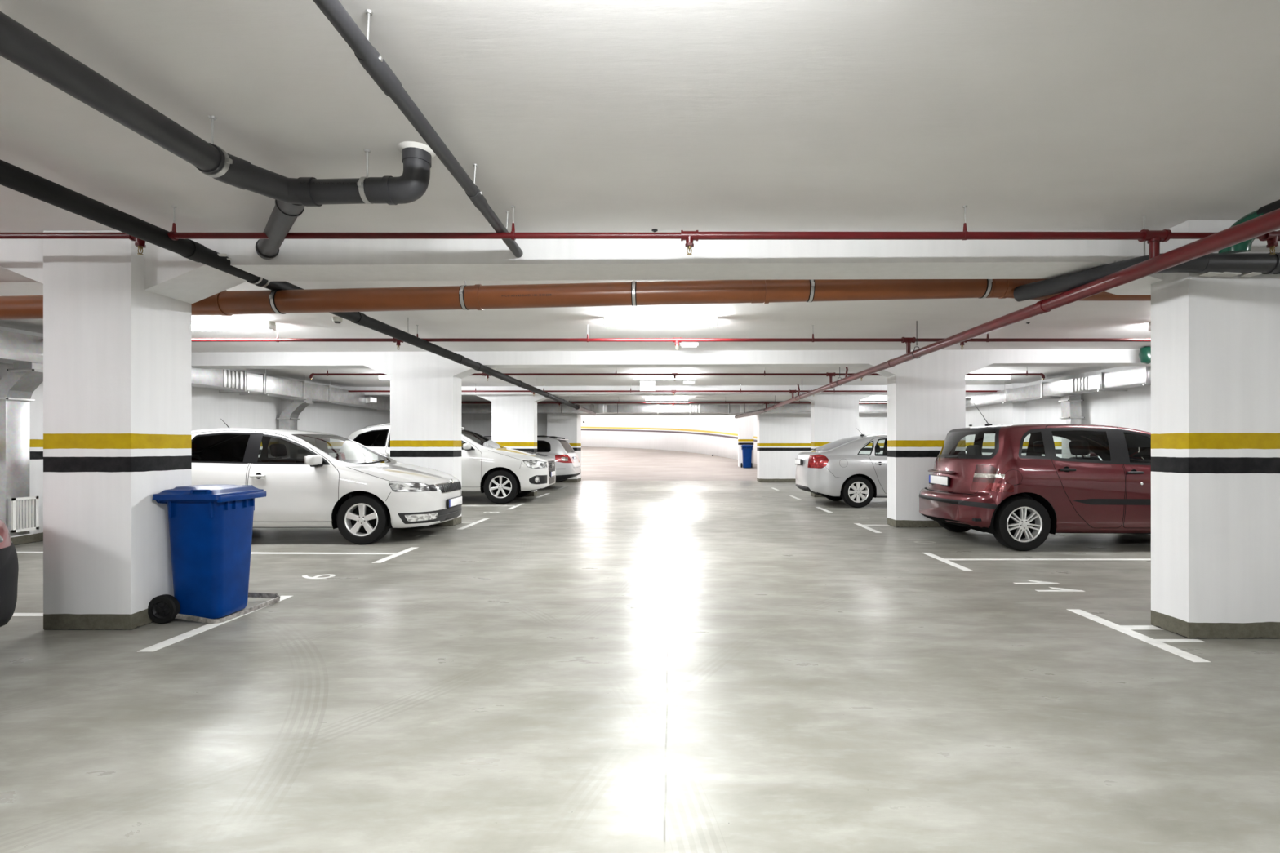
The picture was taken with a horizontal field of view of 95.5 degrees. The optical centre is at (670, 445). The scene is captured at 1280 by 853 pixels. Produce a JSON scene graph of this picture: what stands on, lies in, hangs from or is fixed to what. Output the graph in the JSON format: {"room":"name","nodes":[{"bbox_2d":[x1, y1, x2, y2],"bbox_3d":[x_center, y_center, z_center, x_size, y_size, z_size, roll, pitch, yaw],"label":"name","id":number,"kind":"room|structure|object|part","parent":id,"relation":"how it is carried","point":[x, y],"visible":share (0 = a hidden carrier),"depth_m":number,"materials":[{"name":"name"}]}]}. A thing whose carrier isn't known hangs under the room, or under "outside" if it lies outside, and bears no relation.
{"room":"parking garage","nodes":[
{"label":"parking garage","id":0,"kind":"room"},
{"bbox_2d":[0,326,390,545],"bbox_3d":[-8.300,-0.105,6.300,0.200,2.710,28.600,0,0,0],"label":"wall","id":1,"kind":"structure","parent":0,"point":[210,406],"depth_m":10.99,"materials":[{"name":"paint"}]},
{"bbox_2d":[461,404,546,446],"bbox_3d":[-6.200,-0.105,20.600,4.000,2.710,0.300,0,0,0],"label":"wall","id":2,"kind":"structure","parent":0,"point":[480,424],"depth_m":20.45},
{"bbox_2d":[0,480,1279,852],"bbox_3d":[0.050,1.349,6.300,17.100,0.202,28.600,0,0,0],"label":"floor","id":3,"kind":"structure","parent":0,"point":[581,666],"depth_m":2.81,"materials":[{"name":"concrete"}]},
{"bbox_2d":[0,519,18,626],"bbox_3d":[-5.829,0.485,2.788,4.288,1.530,2.049,0,0,-4],"label":"car","id":4,"kind":"object","parent":3,"relation":"on","point":[9,566],"visible":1,"depth_m":3.34,"materials":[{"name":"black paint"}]},
{"bbox_2d":[43,230,191,630],"bbox_3d":[-3.950,-0.105,4.180,0.600,2.710,0.500,0,0,0],"label":"pillar","id":5,"kind":"structure","parent":3,"relation":"on","point":[117,353],"depth_m":3.93,"materials":[{"name":"paint"}]},
{"bbox_2d":[147,484,266,623],"bbox_3d":[-3.409,0.773,4.300,0.513,0.954,0.488,0,0,-1],"label":"bin","id":6,"kind":"object","parent":3,"relation":"on","point":[211,526],"visible":0.99,"depth_m":4.13,"materials":[{"name":"blue plastic"}]},
{"bbox_3d":[-3.412,0.353,4.300,0.498,0.114,0.488,0,0,-1],"label":"lid","id":7,"kind":"part","parent":6,"relation":"part of","materials":[{"name":"blue plastic"}]},
{"bbox_2d":[174,592,279,623],"bbox_3d":[-3.366,1.211,4.378,0.479,0.084,0.627,0,0,0],"label":"hoop","id":8,"kind":"object","parent":3,"relation":"on","point":[262,595],"visible":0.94,"depth_m":4.27},
{"bbox_2d":[191,420,462,544],"bbox_3d":[-5.265,0.437,8.097,4.524,1.626,2.027,0,0,-1],"label":"car","id":9,"kind":"object","parent":3,"relation":"on","point":[305,486],"visible":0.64,"depth_m":7.32,"materials":[{"name":"white paint"}]},
{"bbox_3d":[-5.824,0.382,7.328,1.062,1.144,0.203,0,0,-1],"label":"door","id":10,"kind":"part","parent":9,"relation":"part of","materials":[{"name":"white paint"}]},
{"bbox_3d":[-5.284,0.032,7.359,0.180,0.392,0.134,0,0,-1],"label":"pillar trim","id":11,"kind":"part","parent":9,"relation":"part of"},
{"bbox_3d":[-5.137,0.380,7.230,0.190,0.030,0.040,0,0,-1],"label":"handle","id":12,"kind":"part","parent":9,"relation":"part of","materials":[{"name":"white paint"}]},
{"bbox_3d":[-5.376,0.548,8.455,0.682,0.723,0.500,0,0,-1],"label":"seat","id":13,"kind":"part","parent":9,"relation":"part of","materials":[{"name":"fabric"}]},
{"bbox_3d":[-5.847,0.382,8.848,1.062,1.144,0.203,0,0,-1],"label":"door","id":14,"kind":"part","parent":9,"relation":"part of","materials":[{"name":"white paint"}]},
{"bbox_3d":[-4.711,0.392,7.344,1.128,1.123,0.201,0,0,-1],"label":"door","id":15,"kind":"part","parent":9,"relation":"part of","materials":[{"name":"white paint"}]},
{"bbox_2d":[305,454,322,465],"bbox_3d":[-4.416,0.180,7.197,0.120,0.125,0.200,0,0,6],"label":"mirror","id":16,"kind":"object","parent":9,"relation":"attached to","point":[313,460],"depth_m":7.13,"materials":[{"name":"white paint"}]},
{"bbox_3d":[-5.306,0.032,8.833,0.180,0.392,0.134,0,0,-1],"label":"pillar trim","id":17,"kind":"part","parent":9,"relation":"part of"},
{"bbox_3d":[-4.734,0.392,8.866,1.128,1.123,0.201,0,0,-1],"label":"door","id":18,"kind":"part","parent":9,"relation":"part of","materials":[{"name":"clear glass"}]},
{"bbox_2d":[378,453,390,459],"bbox_3d":[-4.444,0.180,9.021,0.120,0.125,0.200,0,0,-8],"label":"mirror","id":19,"kind":"object","parent":9,"relation":"attached to","point":[387,455],"depth_m":8.95,"materials":[{"name":"white paint"}]},
{"bbox_3d":[-3.198,0.927,7.544,0.122,0.145,0.632,0,0,38],"label":"fog light panel","id":20,"kind":"part","parent":9,"relation":"part of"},
{"bbox_2d":[404,512,437,521],"bbox_3d":[-3.199,0.925,7.499,0.063,0.089,0.436,0,0,42],"label":"fog light","id":21,"kind":"object","parent":9,"relation":"attached to","point":[409,517],"depth_m":7.46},
{"bbox_2d":[435,480,461,493],"bbox_3d":[-3.075,0.580,8.129,0.110,0.140,0.897,0,0,0],"label":"grille","id":22,"kind":"object","parent":9,"relation":"attached to","point":[441,486],"depth_m":7.97,"materials":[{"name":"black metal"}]},
{"bbox_2d":[436,505,461,521],"bbox_3d":[-3.058,0.935,8.130,0.057,0.150,0.934,0,0,-1],"label":"grille","id":23,"kind":"object","parent":9,"relation":"attached to","point":[446,513],"depth_m":7.94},
{"bbox_3d":[-3.006,0.786,8.130,0.004,0.104,0.515,0,0,-1],"label":"number plate","id":24,"kind":"part","parent":9,"relation":"part of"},
{"bbox_2d":[390,376,461,526],"bbox_3d":[-3.865,0.085,9.199,0.990,2.330,0.382,0,0,0],"label":"pillar","id":25,"kind":"structure","parent":3,"relation":"on","point":[425,411],"depth_m":9.02,"materials":[{"name":"paint"}]},
{"bbox_2d":[336,422,555,503],"bbox_3d":[-5.019,0.377,13.274,4.661,1.745,2.191,0,0,-1],"label":"car","id":26,"kind":"object","parent":3,"relation":"on","point":[504,474],"visible":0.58,"depth_m":12.41,"materials":[{"name":"white paint"}]},
{"bbox_3d":[-5.800,-0.428,12.665,1.792,0.134,0.059,0,0,0],"label":"roof rail","id":27,"kind":"part","parent":26,"relation":"part of","materials":[{"name":"silver metal"}]},
{"bbox_3d":[-5.566,0.240,12.416,0.970,1.286,0.206,0,0,-1],"label":"door","id":28,"kind":"part","parent":26,"relation":"part of","materials":[{"name":"white paint"}]},
{"bbox_2d":[463,443,471,449],"bbox_3d":[-4.300,0.020,12.294,0.120,0.125,0.200,0,0,6],"label":"mirror","id":29,"kind":"object","parent":26,"relation":"attached to","point":[467,446],"depth_m":12.23,"materials":[{"name":"white paint"}]},
{"bbox_3d":[-4.558,0.265,12.430,1.073,1.237,0.194,0,0,-1],"label":"door","id":30,"kind":"part","parent":26,"relation":"part of","materials":[{"name":"white paint"}]},
{"bbox_2d":[528,475,546,484],"bbox_3d":[-2.848,0.740,12.604,0.077,0.197,0.468,0,0,43],"label":"fog light","id":31,"kind":"object","parent":26,"relation":"attached to","point":[533,479],"depth_m":12.55,"materials":[{"name":"black plastic"}]},
{"bbox_2d":[547,459,555,475],"bbox_3d":[-2.727,0.510,13.320,0.062,0.360,0.880,0,0,0],"label":"grille","id":32,"kind":"object","parent":26,"relation":"attached to","point":[551,463],"depth_m":13.20,"materials":[{"name":"black metal"}]},
{"bbox_2d":[548,476,555,484],"bbox_3d":[-2.720,0.800,13.320,0.001,0.140,0.790,0,0,-1],"label":"grille","id":33,"kind":"object","parent":26,"relation":"attached to","point":[551,480],"depth_m":13.26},
{"bbox_2d":[491,401,537,496],"bbox_3d":[-3.885,0.085,14.478,1.050,2.330,0.390,0,0,0],"label":"pillar","id":34,"kind":"structure","parent":3,"relation":"on","point":[513,424],"depth_m":14.30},
{"bbox_2d":[462,435,581,482],"bbox_3d":[-5.106,0.481,17.202,4.770,1.538,2.108,0,0,1],"label":"car","id":35,"kind":"object","parent":3,"relation":"on","point":[567,464],"visible":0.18,"depth_m":16.43,"materials":[{"name":"silver metal"}]},
{"bbox_3d":[-4.379,-0.223,16.561,2.258,0.131,0.050,0,0,0],"label":"roof rail","id":36,"kind":"part","parent":35,"relation":"part of","materials":[{"name":"metal"}]},
{"bbox_2d":[561,457,568,461],"bbox_3d":[-2.981,0.381,16.389,0.197,0.118,0.038,0,0,-31],"label":"light","id":37,"kind":"object","parent":35,"relation":"attached to","point":[563,459],"depth_m":16.38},
{"bbox_2d":[546,403,581,482],"bbox_3d":[-3.700,-0.105,20.250,1.020,2.710,0.900,0,0,0],"label":"pillar","id":38,"kind":"structure","parent":3,"relation":"on","point":[566,425],"depth_m":19.80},
{"bbox_2d":[810,400,858,497],"bbox_3d":[4.025,0.085,14.248,1.070,2.330,0.391,0,0,0],"label":"pillar","id":39,"kind":"structure","parent":3,"relation":"on","point":[831,421],"depth_m":14.07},
{"bbox_2d":[795,432,966,507],"bbox_3d":[4.985,0.437,12.475,4.524,1.626,2.027,0,0,-1],"label":"car","id":40,"kind":"object","parent":3,"relation":"on","point":[836,470],"visible":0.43,"depth_m":11.65,"materials":[{"name":"silver metal"}]},
{"bbox_3d":[2.727,0.346,12.430,0.004,0.104,0.515,0,0,-1],"label":"number plate","id":41,"kind":"part","parent":40,"relation":"part of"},
{"bbox_3d":[4.429,0.382,11.704,1.062,1.144,0.203,0,0,-1],"label":"door","id":42,"kind":"part","parent":40,"relation":"part of","materials":[{"name":"silver metal"}]},
{"bbox_3d":[4.941,0.032,13.211,0.180,0.392,0.134,0,0,-1],"label":"pillar trim","id":43,"kind":"part","parent":40,"relation":"part of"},
{"bbox_2d":[887,374,965,527],"bbox_3d":[3.965,0.085,9.029,1.050,2.330,0.383,0,0,0],"label":"pillar","id":44,"kind":"structure","parent":3,"relation":"on","point":[922,409],"depth_m":8.85,"materials":[{"name":"paint"}]},
{"bbox_2d":[919,403,1151,551],"bbox_3d":[5.511,0.342,7.646,4.248,1.816,2.049,0,0,-5],"label":"car","id":45,"kind":"object","parent":3,"relation":"on","point":[1019,500],"visible":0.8,"depth_m":6.89,"materials":[{"name":"red paint"}]},
{"bbox_3d":[3.536,0.456,7.679,0.004,0.104,0.515,0,0,-1],"label":"number plate","id":46,"kind":"part","parent":45,"relation":"part of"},
{"bbox_3d":[4.487,-0.022,8.456,0.130,0.375,0.103,0,0,-1],"label":"pillar trim","id":47,"kind":"part","parent":45,"relation":"part of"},
{"bbox_2d":[973,473,1004,478],"bbox_3d":[3.830,0.362,6.989,0.037,0.045,0.355,0,0,-40],"label":"light","id":48,"kind":"object","parent":45,"relation":"attached to","point":[975,475],"depth_m":6.97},
{"bbox_2d":[970,482,1013,492],"bbox_3d":[3.841,0.500,6.958,0.466,0.100,0.076,0,0,42],"label":"brake light","id":49,"kind":"object","parent":45,"relation":"on","point":[975,486],"depth_m":6.92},
{"bbox_3d":[4.545,0.528,7.689,0.671,0.644,1.220,0,0,-1],"label":"seat","id":50,"kind":"part","parent":45,"relation":"part of","materials":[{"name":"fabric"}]},
{"bbox_3d":[5.317,0.006,8.455,0.230,0.428,0.122,0,0,-1],"label":"pillar trim","id":51,"kind":"part","parent":45,"relation":"part of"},
{"bbox_3d":[4.503,-0.022,6.922,0.130,0.375,0.103,0,0,-1],"label":"pillar trim","id":52,"kind":"part","parent":45,"relation":"part of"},
{"bbox_3d":[4.659,0.285,6.814,0.190,0.030,0.040,0,0,-1],"label":"handle","id":53,"kind":"part","parent":45,"relation":"part of","materials":[{"name":"black plastic"}]},
{"bbox_3d":[5.493,0.508,7.339,0.682,0.723,0.500,0,0,-1],"label":"seat","id":54,"kind":"part","parent":45,"relation":"part of","materials":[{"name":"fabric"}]},
{"bbox_3d":[4.931,0.364,6.918,0.846,1.219,0.206,0,0,-1],"label":"door","id":55,"kind":"part","parent":45,"relation":"part of","materials":[{"name":"red paint"}]},
{"bbox_2d":[1083,453,1097,457],"bbox_3d":[6.241,0.170,8.632,0.120,0.125,0.200,0,0,-7],"label":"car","id":56,"kind":"object","parent":45,"relation":"attached to","point":[1090,455],"depth_m":8.56,"materials":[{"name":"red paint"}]},
{"bbox_3d":[5.554,0.667,6.829,1.670,0.085,0.004,0,0,-1],"label":"moulding","id":57,"kind":"part","parent":45,"relation":"part of","materials":[{"name":"black plastic"}]},
{"bbox_3d":[5.333,0.006,6.939,0.230,0.428,0.122,0,0,-1],"label":"pillar trim","id":58,"kind":"part","parent":45,"relation":"part of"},
{"bbox_3d":[5.977,0.377,6.928,1.262,1.193,0.205,0,0,-1],"label":"door","id":59,"kind":"part","parent":45,"relation":"part of","materials":[{"name":"red paint"}]},
{"bbox_3d":[5.459,0.320,6.826,0.190,0.030,0.040,0,0,-1],"label":"handle","id":60,"kind":"part","parent":45,"relation":"part of","materials":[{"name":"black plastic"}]},
{"bbox_2d":[1151,219,1279,638],"bbox_3d":[3.873,-0.105,3.900,1.054,2.710,0.300,0,0,0],"label":"pillar","id":61,"kind":"structure","parent":3,"relation":"on","point":[1215,340],"depth_m":3.75,"materials":[{"name":"paint"}]},
{"bbox_2d":[0,0,1279,404],"bbox_3d":[0.050,-1.560,6.300,17.100,0.200,28.600,0,0,0],"label":"ceiling","id":62,"kind":"structure","parent":0,"point":[577,116],"depth_m":2.65,"materials":[{"name":"paint"}]},
{"bbox_2d":[0,329,390,411],"bbox_3d":[-7.758,-1.201,5.850,0.605,0.518,26.700,0,0,0],"label":"ventilation duct","id":63,"kind":"object","parent":62,"relation":"hanging from","point":[15,347],"visible":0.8,"depth_m":10.45,"materials":[{"name":"metal"}]},
{"bbox_2d":[0,362,43,536],"bbox_3d":[-7.875,0.050,7.050,0.620,2.080,0.320,0,0,0],"label":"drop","id":64,"kind":"object","parent":63,"relation":"attached to","point":[19,511],"visible":0.9,"depth_m":6.98,"materials":[{"name":"metal"}]},
{"bbox_2d":[11,496,38,533],"bbox_3d":[-7.811,0.830,7.030,0.023,0.410,0.280,0,0,0],"label":"grille","id":65,"kind":"object","parent":64,"relation":"attached to","point":[24,510],"depth_m":7.02,"materials":[{"name":"white plastic"}]},
{"bbox_2d":[275,398,314,430],"bbox_3d":[-7.875,0.050,12.200,0.620,2.080,0.320,0,0,0],"label":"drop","id":66,"kind":"object","parent":63,"relation":"attached to","point":[288,418],"visible":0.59,"depth_m":12.07,"materials":[{"name":"metal"}]},
{"bbox_2d":[369,395,377,404],"bbox_3d":[-7.465,-1.150,14.600,0.020,0.180,0.340,0,0,0],"label":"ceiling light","id":67,"kind":"object","parent":63,"relation":"attached to","point":[372,398],"depth_m":14.58,"materials":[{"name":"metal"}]},
{"bbox_2d":[0,11,435,259],"bbox_3d":[-1.996,-1.286,-1.738,1.652,0.348,11.526,0,0,0],"label":"drain pipe","id":68,"kind":"object","parent":62,"relation":"hanging from","point":[19,45],"visible":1,"depth_m":2.56,"materials":[{"name":"grey plastic"}]},
{"bbox_2d":[275,200,305,217],"bbox_3d":[-1.956,-1.268,3.000,0.118,0.131,0.266,0,0,-40],"label":"socket","id":69,"kind":"object","parent":68,"relation":"attached to","point":[284,208],"depth_m":2.99,"materials":[{"name":"grey plastic"}]},
{"bbox_2d":[299,182,364,185],"bbox_3d":[-1.640,-1.270,2.814,0.313,0.013,0.001,0,0,0],"label":"print","id":70,"kind":"object","parent":68,"relation":"attached to","point":[300,183],"depth_m":2.82},
{"bbox_2d":[191,320,275,330],"bbox_3d":[-5.340,-1.409,6.850,1.302,0.103,0.132,0,0,0],"label":"ceiling light","id":71,"kind":"object","parent":62,"relation":"attached to","point":[196,325],"visible":0.59,"depth_m":6.79,"materials":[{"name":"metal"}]},
{"bbox_2d":[191,324,272,330],"bbox_3d":[-5.340,-1.389,6.850,1.260,0.063,0.120,0,0,0],"label":"diffuser","id":72,"kind":"object","parent":71,"relation":"attached to","point":[194,326],"depth_m":6.80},
{"bbox_2d":[0,159,595,415],"bbox_3d":[-2.957,-1.220,5.757,0.438,0.480,26.517,0,0,1],"label":"drain pipe","id":73,"kind":"object","parent":62,"relation":"hanging from","point":[15,178],"visible":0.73,"depth_m":3.54,"materials":[{"name":"plastic"}]},
{"bbox_2d":[332,316,342,323],"bbox_3d":[-3.798,-1.429,6.620,0.104,0.062,0.104,0,0,0],"label":"box","id":74,"kind":"object","parent":62,"relation":"attached to","point":[335,319],"visible":1,"depth_m":6.58,"materials":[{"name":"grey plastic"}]},
{"bbox_2d":[377,375,390,379],"bbox_3d":[-5.340,-1.409,11.950,1.302,0.103,0.132,0,0,0],"label":"ceiling light","id":75,"kind":"object","parent":62,"relation":"attached to","point":[380,377],"visible":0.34,"depth_m":11.89,"materials":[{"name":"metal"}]},
{"bbox_2d":[312,0,523,257],"bbox_3d":[-1.021,-1.374,-1.755,0.082,0.172,11.490,0,0,0],"label":"drain pipe","id":76,"kind":"object","parent":62,"relation":"hanging from","point":[368,56],"visible":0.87,"depth_m":2.19,"materials":[{"name":"grey plastic"}]},
{"bbox_2d":[0,278,1151,319],"bbox_3d":[0.049,-1.197,4.595,16.402,0.526,0.211,0,0,0],"label":"drain pipe","id":77,"kind":"object","parent":62,"relation":"hanging from","point":[477,296],"visible":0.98,"depth_m":4.52,"materials":[{"name":"brown plastic"}]},
{"bbox_2d":[200,290,232,315],"bbox_3d":[-3.582,-1.129,4.600,0.139,0.201,0.200,0,0,0],"label":"socket","id":78,"kind":"object","parent":77,"relation":"attached to","point":[211,305],"depth_m":4.52,"materials":[{"name":"brown plastic"}]},
{"bbox_2d":[463,284,484,310],"bbox_3d":[-1.562,-1.175,4.600,0.139,0.201,0.200,0,0,0],"label":"socket","id":79,"kind":"object","parent":77,"relation":"attached to","point":[472,293],"depth_m":4.52,"materials":[{"name":"brown plastic"}]},
{"bbox_2d":[502,293,550,297],"bbox_3d":[-1.117,-1.165,4.509,0.385,0.018,0.002,-1,0,0],"label":"print","id":80,"kind":"object","parent":77,"relation":"attached to","point":[503,295],"depth_m":4.51},
{"bbox_2d":[751,280,770,303],"bbox_3d":[0.708,-1.226,4.600,0.139,0.201,0.200,0,0,0],"label":"socket","id":81,"kind":"object","parent":77,"relation":"attached to","point":[760,289],"depth_m":4.52,"materials":[{"name":"brown plastic"}]},
{"bbox_2d":[988,279,1013,298],"bbox_3d":[2.588,-1.268,4.600,0.139,0.201,0.200,0,0,0],"label":"socket","id":82,"kind":"object","parent":77,"relation":"attached to","point":[1000,288],"depth_m":4.52,"materials":[{"name":"brown plastic"}]},
{"bbox_2d":[0,231,1163,303],"bbox_3d":[0.050,-1.270,4.184,16.506,0.380,0.400,0,0,1],"label":"beam","id":83,"kind":"structure","parent":62,"relation":"attached to","point":[168,273],"depth_m":4.01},
{"bbox_2d":[42,324,1151,353],"bbox_3d":[0.000,-1.282,7.040,15.800,0.355,0.072,0,0,0],"label":"pipe","id":84,"kind":"object","parent":62,"relation":"hanging from","point":[908,340],"visible":0.82,"depth_m":7.03,"materials":[{"name":"red metal"}]},
{"bbox_2d":[0,204,1279,258],"bbox_3d":[0.000,-1.282,3.540,15.800,0.355,0.072,0,0,0],"label":"pipe","id":85,"kind":"object","parent":62,"relation":"hanging from","point":[1153,237],"visible":0.91,"depth_m":3.52,"materials":[{"name":"red metal"}]},
{"bbox_2d":[640,381,655,391],"bbox_3d":[-0.512,-1.330,13.000,0.345,0.220,0.050,0,0,0],"label":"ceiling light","id":86,"kind":"object","parent":62,"relation":"hanging from","point":[644,385],"visible":1,"depth_m":12.99,"materials":[{"name":"white plastic"}]},
{"bbox_2d":[603,316,718,326],"bbox_3d":[-0.110,-1.409,6.620,1.302,0.103,0.132,0,0,0],"label":"ceiling light","id":87,"kind":"object","parent":62,"relation":"attached to","point":[607,321],"visible":1,"depth_m":6.56,"materials":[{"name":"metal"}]},
{"bbox_2d":[604,320,716,326],"bbox_3d":[-0.110,-1.389,6.620,1.260,0.063,0.120,0,0,0],"label":"diffuser","id":88,"kind":"object","parent":87,"relation":"attached to","point":[607,322],"depth_m":6.57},
{"bbox_2d":[633,375,697,379],"bbox_3d":[-0.110,-1.409,11.950,1.302,0.103,0.132,0,0,0],"label":"ceiling light","id":89,"kind":"object","parent":62,"relation":"attached to","point":[635,377],"visible":0.88,"depth_m":11.89,"materials":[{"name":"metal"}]},
{"bbox_2d":[644,396,688,399],"bbox_3d":[-0.110,-1.409,17.400,1.302,0.103,0.132,0,0,0],"label":"ceiling light","id":90,"kind":"object","parent":62,"relation":"attached to","point":[646,397],"visible":1,"depth_m":17.34,"materials":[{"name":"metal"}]},
{"bbox_2d":[645,398,688,399],"bbox_3d":[-0.110,-1.389,17.400,1.260,0.063,0.120,0,0,0],"label":"diffuser","id":91,"kind":"object","parent":90,"relation":"attached to","point":[646,398],"depth_m":17.35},
{"bbox_2d":[191,349,1151,378],"bbox_3d":[0.050,-1.270,9.114,16.512,0.380,0.360,0,0,1],"label":"beam","id":92,"kind":"structure","parent":62,"relation":"attached to","point":[941,362],"depth_m":8.95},
{"bbox_2d":[340,384,1004,402],"bbox_3d":[0.050,-1.270,14.364,16.517,0.380,0.360,0,0,2],"label":"beam","id":93,"kind":"structure","parent":62,"relation":"attached to","point":[490,396],"depth_m":14.22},
{"bbox_2d":[461,403,887,414],"bbox_3d":[0.000,-1.260,19.400,15.400,0.400,0.550,0,0,0],"label":"beam","id":94,"kind":"structure","parent":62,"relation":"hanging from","point":[598,408],"depth_m":19.25,"materials":[{"name":"concrete"}]},
{"bbox_2d":[461,401,887,402],"bbox_3d":[0.000,-1.415,18.950,15.400,0.045,0.120,0,0,0],"label":"cable tray","id":95,"kind":"object","parent":62,"relation":"attached to","point":[461,402],"visible":0.21,"depth_m":18.89,"materials":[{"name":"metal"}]},
{"bbox_2d":[461,396,887,408],"bbox_3d":[0.000,-1.282,17.450,15.800,0.355,0.072,0,0,0],"label":"beam","id":96,"kind":"structure","parent":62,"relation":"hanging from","point":[557,402],"depth_m":17.43,"materials":[{"name":"red metal"}]},
{"bbox_2d":[348,383,1000,398],"bbox_3d":[0.000,-1.282,13.700,15.800,0.355,0.072,0,0,0],"label":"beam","id":97,"kind":"structure","parent":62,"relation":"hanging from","point":[792,392],"depth_m":13.68,"materials":[{"name":"red metal"}]},
{"bbox_2d":[309,367,1044,383],"bbox_3d":[0.120,-1.282,10.450,13.232,0.355,0.072,0,0,0],"label":"pipe","id":98,"kind":"object","parent":62,"relation":"hanging from","point":[830,375],"visible":0.84,"depth_m":10.44,"materials":[{"name":"red metal"}]},
{"bbox_2d":[683,381,694,384],"bbox_3d":[0.421,-1.429,13.200,0.260,0.061,0.080,0,0,0],"label":"emergency light","id":99,"kind":"object","parent":62,"relation":"attached to","point":[684,382],"visible":1,"depth_m":13.16,"materials":[{"name":"white plastic"}]},
{"bbox_2d":[680,342,698,347],"bbox_3d":[0.267,-1.429,8.250,0.260,0.061,0.080,0,0,0],"label":"emergency light","id":100,"kind":"object","parent":62,"relation":"attached to","point":[683,344],"visible":0.95,"depth_m":8.21,"materials":[{"name":"white plastic"}]},
{"bbox_2d":[862,396,887,399],"bbox_3d":[6.330,-1.409,17.400,1.302,0.103,0.132,0,0,0],"label":"ceiling light","id":101,"kind":"object","parent":62,"relation":"attached to","point":[868,397],"visible":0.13,"depth_m":17.34,"materials":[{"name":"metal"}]},
{"bbox_2d":[862,398,887,399],"bbox_3d":[6.330,-1.389,17.400,1.260,0.063,0.120,0,0,0],"label":"diffuser","id":102,"kind":"object","parent":101,"relation":"attached to","point":[864,398],"depth_m":17.35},
{"bbox_2d":[965,375,1011,379],"bbox_3d":[6.330,-1.409,11.950,1.302,0.103,0.132,0,0,0],"label":"ceiling light","id":103,"kind":"object","parent":62,"relation":"attached to","point":[967,377],"visible":0.46,"depth_m":11.89,"materials":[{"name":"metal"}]},
{"bbox_2d":[734,208,1279,418],"bbox_3d":[2.571,-1.195,6.232,0.748,0.530,27.465,0,0,0],"label":"pipe","id":104,"kind":"object","parent":62,"relation":"hanging from","point":[1268,222],"visible":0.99,"depth_m":3.87,"materials":[{"name":"red metal"}]},
{"bbox_2d":[965,365,1151,408],"bbox_3d":[7.857,-1.216,5.850,0.605,0.488,26.700,0,0,0],"label":"ventilation duct","id":105,"kind":"object","parent":62,"relation":"hanging from","point":[1120,380],"visible":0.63,"depth_m":11.18,"materials":[{"name":"metal"}]},
{"bbox_2d":[1057,395,1084,458],"bbox_3d":[8.043,0.050,11.700,0.385,2.080,0.320,0,0,0],"label":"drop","id":106,"kind":"object","parent":105,"relation":"attached to","point":[1071,411],"visible":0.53,"depth_m":11.59,"materials":[{"name":"metal"}]},
{"bbox_2d":[1138,346,1151,364],"bbox_3d":[7.020,-1.330,8.550,0.200,0.260,0.200,0,0,0],"label":"exit sign","id":107,"kind":"object","parent":62,"relation":"hanging from","point":[1144,353],"visible":0.69,"depth_m":8.50,"materials":[{"name":"plastic"}]},
{"bbox_2d":[1013,216,1279,302],"bbox_3d":[4.360,-1.270,3.764,3.647,0.380,0.809,0,0,14],"label":"drain pipe","id":108,"kind":"object","parent":62,"relation":"hanging from","point":[1232,264],"visible":0.63,"depth_m":3.68,"materials":[{"name":"grey plastic"}]},
{"bbox_2d":[1148,322,1151,330],"bbox_3d":[6.330,-1.409,6.850,1.302,0.103,0.132,0,0,0],"label":"ceiling light","id":109,"kind":"object","parent":62,"relation":"attached to","point":[1149,323],"visible":0.16,"depth_m":6.88,"materials":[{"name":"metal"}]},
{"bbox_2d":[1217,199,1279,253],"bbox_3d":[3.418,-1.299,-1.990,0.193,0.321,11.020,0,0,0],"label":"insulated pipe","id":110,"kind":"object","parent":62,"relation":"hanging from","point":[1246,246],"visible":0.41,"depth_m":3.36,"materials":[{"name":"plastic"}]},
{"bbox_2d":[578,403,758,415],"bbox_3d":[-0.050,-1.275,20.350,6.400,0.410,0.350,0,0,0],"label":"lintel","id":111,"kind":"object","parent":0,"point":[580,414],"visible":0.21,"depth_m":20.17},
{"bbox_2d":[581,415,756,463],"bbox_3d":[-2.576,-1.050,33.190,30.595,5.200,6.637,0,0,43],"label":"wall","id":112,"kind":"structure","parent":0,"point":[715,435],"depth_m":35.14,"materials":[{"name":"paint"}]},
{"bbox_2d":[581,446,756,480],"bbox_3d":[-4.825,0.502,30.750,22.350,1.500,20.500,0,0,0],"label":"ramp","id":113,"kind":"structure","parent":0,"point":[597,464],"depth_m":26.42,"materials":[{"name":"concrete"}]},
{"bbox_2d":[737,415,753,466],"bbox_3d":[3.475,-0.987,26.800,0.670,3.926,0.400,0,0,0],"label":"pillar","id":114,"kind":"structure","parent":113,"relation":"on","point":[745,424],"depth_m":26.60,"materials":[{"name":"paint"}]},
{"bbox_2d":[740,444,753,467],"bbox_3d":[3.460,0.484,26.269,0.512,1.049,0.539,0,0,0],"label":"bin","id":115,"kind":"object","parent":113,"relation":"on","point":[746,449],"visible":1,"depth_m":26.06,"materials":[{"name":"plastic"}]},
{"bbox_2d":[756,403,887,481],"bbox_3d":[5.690,-0.105,20.250,5.260,2.710,0.550,0,0,0],"label":"wall","id":116,"kind":"structure","parent":0,"point":[780,437],"depth_m":19.98,"materials":[{"name":"paint"}]},
{"bbox_2d":[965,382,1024,455],"bbox_3d":[8.160,-0.105,14.900,0.280,2.710,2.600,0,0,0],"label":"wall","id":117,"kind":"structure","parent":0,"point":[1001,414],"depth_m":14.44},
{"bbox_2d":[1024,365,1151,460],"bbox_3d":[8.400,-0.105,6.300,0.200,2.710,28.600,0,0,0],"label":"wall","id":118,"kind":"structure","parent":0,"point":[1131,408],"depth_m":11.18,"materials":[{"name":"paint"}]}
]}

